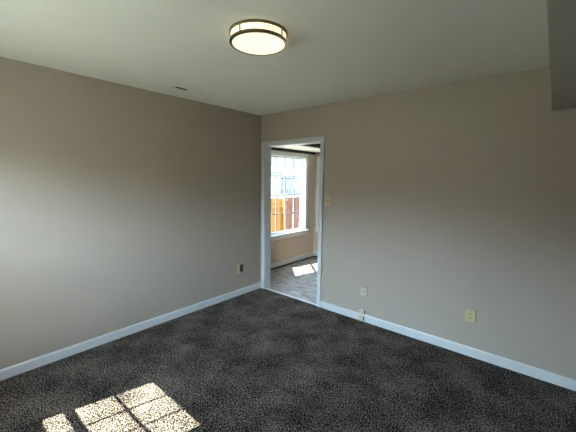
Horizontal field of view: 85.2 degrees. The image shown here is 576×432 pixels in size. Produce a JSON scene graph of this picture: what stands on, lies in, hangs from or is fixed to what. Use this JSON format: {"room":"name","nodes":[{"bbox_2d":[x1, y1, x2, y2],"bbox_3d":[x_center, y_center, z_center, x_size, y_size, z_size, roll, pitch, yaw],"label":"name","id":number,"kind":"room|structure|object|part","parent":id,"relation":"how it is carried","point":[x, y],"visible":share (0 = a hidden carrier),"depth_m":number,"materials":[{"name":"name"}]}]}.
{"room":"empty living room","nodes":[
{"label":"empty living room","id":0,"kind":"room"},
{"bbox_2d":[0,57,260,369],"bbox_3d":[-1.627,-0.020,3.081,0.115,2.440,3.700,6,9,40],"label":"wall","id":1,"kind":"structure","parent":0,"point":[122,206],"depth_m":2.94,"materials":[{"name":"beige paint"}]},
{"bbox_2d":[0,282,260,380],"bbox_3d":[-1.556,1.150,3.221,0.013,0.084,3.585,6,9,40],"label":"baseboard","id":2,"kind":"structure","parent":1,"relation":"attached to","point":[25,366],"depth_m":3.03,"materials":[{"name":"white paint"}]},
{"bbox_2d":[237,263,242,273],"bbox_3d":[-0.649,0.709,4.242,0.011,0.125,0.112,6,9,40],"label":"wall outlet","id":3,"kind":"object","parent":1,"relation":"attached to","point":[239,266],"visible":1,"depth_m":4.24,"materials":[{"name":"beige plastic"}]},
{"bbox_2d":[0,0,548,115],"bbox_3d":[0.071,-1.104,1.515,4.530,0.120,3.700,6,9,40],"label":"ceiling","id":4,"kind":"structure","parent":0,"point":[336,51],"depth_m":2.01,"materials":[{"name":"paint"}]},
{"bbox_2d":[164,82,205,93],"bbox_3d":[-0.986,-1.227,3.017,0.150,0.013,0.370,6,9,40],"label":"ceiling vent","id":5,"kind":"object","parent":4,"relation":"in","point":[171,84],"visible":1,"depth_m":3.00,"materials":[{"name":"paint"}]},
{"bbox_2d":[229,19,286,55],"bbox_3d":[-0.176,-1.054,1.873,0.344,0.069,0.344,6,9,40],"label":"ceiling light","id":6,"kind":"object","parent":4,"relation":"attached to","point":[258,37],"visible":1,"depth_m":1.79,"materials":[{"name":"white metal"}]},
{"bbox_3d":[-0.176,-1.058,1.873,0.328,0.035,0.328,6,9,40],"label":"glass","id":7,"kind":"part","parent":6,"relation":"part of","materials":[{"name":"white glass"}]},
{"bbox_3d":[-0.177,-1.026,1.877,0.312,0.013,0.312,6,9,40],"label":"glass","id":8,"kind":"part","parent":6,"relation":"part of","materials":[{"name":"white glass"}]},
{"bbox_2d":[0,288,575,431],"bbox_3d":[0.040,1.438,1.814,4.530,0.120,3.700,6,9,40],"label":"floor","id":9,"kind":"structure","parent":0,"point":[258,360],"depth_m":2.44,"materials":[{"name":"grey carpet"}]},
{"bbox_2d":[271,147,314,262],"bbox_3d":[0.033,-0.156,5.818,0.120,2.110,1.380,6,9,40],"label":"wall","id":10,"kind":"structure","parent":0,"point":[281,249],"depth_m":6.08,"materials":[{"name":"beige paint"}]},
{"bbox_2d":[271,150,308,240],"bbox_3d":[-0.021,-0.370,5.683,0.175,1.535,1.168,6,9,40],"label":"window","id":11,"kind":"structure","parent":10,"relation":"in","point":[302,229],"depth_m":5.90,"materials":[{"name":"white plastic"}]},
{"bbox_3d":[-0.064,-0.720,5.663,0.021,0.692,1.014,6,9,40],"label":"sash","id":12,"kind":"part","parent":11,"relation":"part of","materials":[{"name":"clear glass"}]},
{"bbox_3d":[-0.056,-0.054,5.727,0.021,0.692,1.014,6,9,40],"label":"sash","id":13,"kind":"part","parent":11,"relation":"part of","materials":[{"name":"white plastic"}]},
{"bbox_3d":[0.012,0.321,5.730,0.067,0.028,1.168,6,9,40],"label":"sill","id":14,"kind":"part","parent":11,"relation":"part of","materials":[{"name":"white paint"}]},
{"bbox_2d":[271,148,315,153],"bbox_3d":[0.102,-1.170,5.650,0.030,0.025,1.340,6,9,40],"label":"trim","id":15,"kind":"structure","parent":10,"relation":"attached to","point":[271,148],"depth_m":5.60,"materials":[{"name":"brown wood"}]},
{"bbox_2d":[271,251,317,267],"bbox_3d":[0.263,0.845,5.728,0.516,0.088,2.390,6,9,40],"label":"baseboard","id":16,"kind":"structure","parent":10,"relation":"attached to","point":[314,253],"depth_m":5.91,"materials":[{"name":"white paint"}]},
{"bbox_2d":[271,257,317,300],"bbox_3d":[2.097,1.044,5.378,4.035,0.118,4.200,6,9,40],"label":"floor","id":17,"kind":"structure","parent":0,"point":[299,278],"depth_m":5.03,"materials":[{"name":"grey wood"}]},
{"bbox_2d":[276,145,319,151],"bbox_3d":[0.223,-1.237,5.527,0.640,0.110,2.600,6,9,40],"label":"ceiling","id":18,"kind":"structure","parent":0,"point":[295,147],"depth_m":5.43,"materials":[{"name":"beige paint"}]},
{"bbox_2d":[313,152,319,250],"bbox_3d":[0.876,-0.213,6.391,0.714,2.110,0.120,0,7,-5],"label":"wall","id":19,"kind":"structure","parent":0,"point":[315,234],"depth_m":6.32,"materials":[{"name":"beige paint"}]},
{"bbox_2d":[271,256,317,269],"bbox_3d":[0.261,0.903,5.737,0.512,0.030,2.390,6,9,40],"label":"trim","id":20,"kind":"structure","parent":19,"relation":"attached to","point":[311,256],"depth_m":5.91,"materials":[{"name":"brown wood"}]},
{"bbox_2d":[298,144,319,148],"bbox_3d":[0.520,-1.315,5.277,0.120,0.330,2.390,6,9,40],"label":"trim","id":21,"kind":"structure","parent":19,"relation":"attached to","point":[307,145],"depth_m":5.09,"materials":[{"name":"brown wood"}]},
{"bbox_2d":[315,156,319,231],"bbox_3d":[0.881,-0.429,6.338,0.675,1.520,0.175,0,7,-5],"label":"window","id":22,"kind":"structure","parent":19,"relation":"in","point":[318,157],"depth_m":6.26,"materials":[{"name":"white plastic"}]},
{"bbox_2d":[261,67,575,379],"bbox_3d":[1.290,0.012,3.110,4.530,2.440,0.115,6,9,40],"label":"wall","id":23,"kind":"structure","parent":0,"point":[447,200],"depth_m":2.83,"materials":[{"name":"beige paint"}]},
{"bbox_2d":[261,136,324,306],"bbox_3d":[0.058,0.059,4.154,1.033,2.092,0.139,6,9,40],"label":"door frame","id":24,"kind":"structure","parent":23,"relation":"in","point":[265,146],"depth_m":4.33,"materials":[{"name":"white paint"}]},
{"bbox_2d":[269,287,316,303],"bbox_3d":[0.065,1.110,4.300,0.913,0.050,0.095,6,9,40],"label":"threshold","id":25,"kind":"structure","parent":23,"relation":"in","point":[272,288],"depth_m":4.30,"materials":[{"name":"grey wood"}]},
{"bbox_2d":[325,196,330,205],"bbox_3d":[0.468,-0.182,3.702,0.074,0.115,0.020,6,9,40],"label":"light switch","id":26,"kind":"object","parent":23,"relation":"attached to","point":[327,198],"visible":1,"depth_m":3.70,"materials":[{"name":"beige plastic"}]},
{"bbox_2d":[358,315,363,320],"bbox_3d":[0.822,1.146,3.517,0.061,0.056,0.032,6,9,40],"label":"junction box","id":27,"kind":"object","parent":23,"relation":"attached to","point":[360,317],"visible":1,"depth_m":3.50,"materials":[{"name":"beige plastic"}]},
{"bbox_2d":[359,308,364,314],"bbox_3d":[0.832,1.073,3.519,0.061,0.048,0.032,6,9,40],"label":"junction box","id":28,"kind":"object","parent":23,"relation":"attached to","point":[361,311],"visible":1,"depth_m":3.51,"materials":[{"name":"beige plastic"}]},
{"bbox_2d":[360,286,366,296],"bbox_3d":[0.845,0.843,3.495,0.078,0.102,0.012,6,9,40],"label":"phone jack","id":29,"kind":"object","parent":23,"relation":"attached to","point":[363,292],"visible":1,"depth_m":3.49,"materials":[{"name":"beige plastic"}]},
{"bbox_2d":[320,301,575,390],"bbox_3d":[1.640,1.232,2.858,3.235,0.084,0.013,6,9,40],"label":"baseboard","id":30,"kind":"structure","parent":23,"relation":"attached to","point":[544,375],"depth_m":2.87,"materials":[{"name":"white paint"}]},
{"bbox_2d":[465,308,475,322],"bbox_3d":[1.639,0.895,2.816,0.078,0.118,0.023,6,9,40],"label":"power outlet","id":31,"kind":"object","parent":23,"relation":"attached to","point":[470,314],"visible":1,"depth_m":2.81,"materials":[{"name":"beige plastic"}]},
{"bbox_2d":[546,0,575,110],"bbox_3d":[1.284,-0.756,0.592,1.206,0.326,3.585,6,9,40],"label":"soffit","id":32,"kind":"structure","parent":0,"point":[561,14],"depth_m":1.29,"materials":[{"name":"paint"}]},
{"label":"outside","id":33,"kind":"structure","parent":0,"visible":0},
{"bbox_2d":[271,195,299,198],"bbox_3d":[3.400,2.338,1.482,70.000,0.150,80.000,6,9,40],"label":"ground","id":34,"kind":"structure","parent":33,"point":[274,197],"depth_m":42.79,"materials":[{"name":"white"}]},
{"bbox_2d":[271,166,282,194],"bbox_3d":[-2.350,-5.268,46.474,3.200,4.300,4.600,1,7,0],"label":"house","id":35,"kind":"structure","parent":34,"relation":"on","point":[279,169],"depth_m":44.49,"materials":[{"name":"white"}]},
{"bbox_2d":[271,198,286,232],"bbox_3d":[-1.240,0.436,8.868,0.154,1.790,3.500,6,9,40],"label":"wooden fence","id":36,"kind":"object","parent":34,"relation":"on","point":[280,201],"visible":0.14,"depth_m":10.00,"materials":[{"name":"brown wood"}]},
{"bbox_3d":[-0.116,0.330,10.139,0.090,1.730,0.090,6,9,40],"label":"post","id":37,"kind":"part","parent":36,"relation":"part of","materials":[{"name":"brown wood"}]},
{"bbox_2d":[276,179,299,197],"bbox_3d":[0.064,-0.395,13.537,1.540,2.380,0.044,6,9,40],"label":"metal railing","id":38,"kind":"object","parent":34,"relation":"on","point":[289,182],"visible":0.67,"depth_m":13.45,"materials":[{"name":"white metal"}]},
{"bbox_2d":[281,172,299,193],"bbox_3d":[0.690,-5.502,51.769,4.800,3.600,5.600,1,7,2],"label":"house","id":39,"kind":"structure","parent":34,"relation":"on","point":[282,173],"depth_m":49.38,"materials":[{"name":"grey"}]},
{"bbox_2d":[284,197,299,229],"bbox_3d":[1.650,0.072,12.252,0.154,1.792,5.370,6,9,40],"label":"wooden fence","id":40,"kind":"object","parent":34,"relation":"on","point":[289,218],"visible":0.08,"depth_m":10.54,"materials":[{"name":"red wood"}]},
{"bbox_3d":[-0.032,0.320,10.238,0.090,1.730,0.090,6,9,40],"label":"post","id":41,"kind":"part","parent":40,"relation":"part of","materials":[{"name":"red wood"}]}
]}

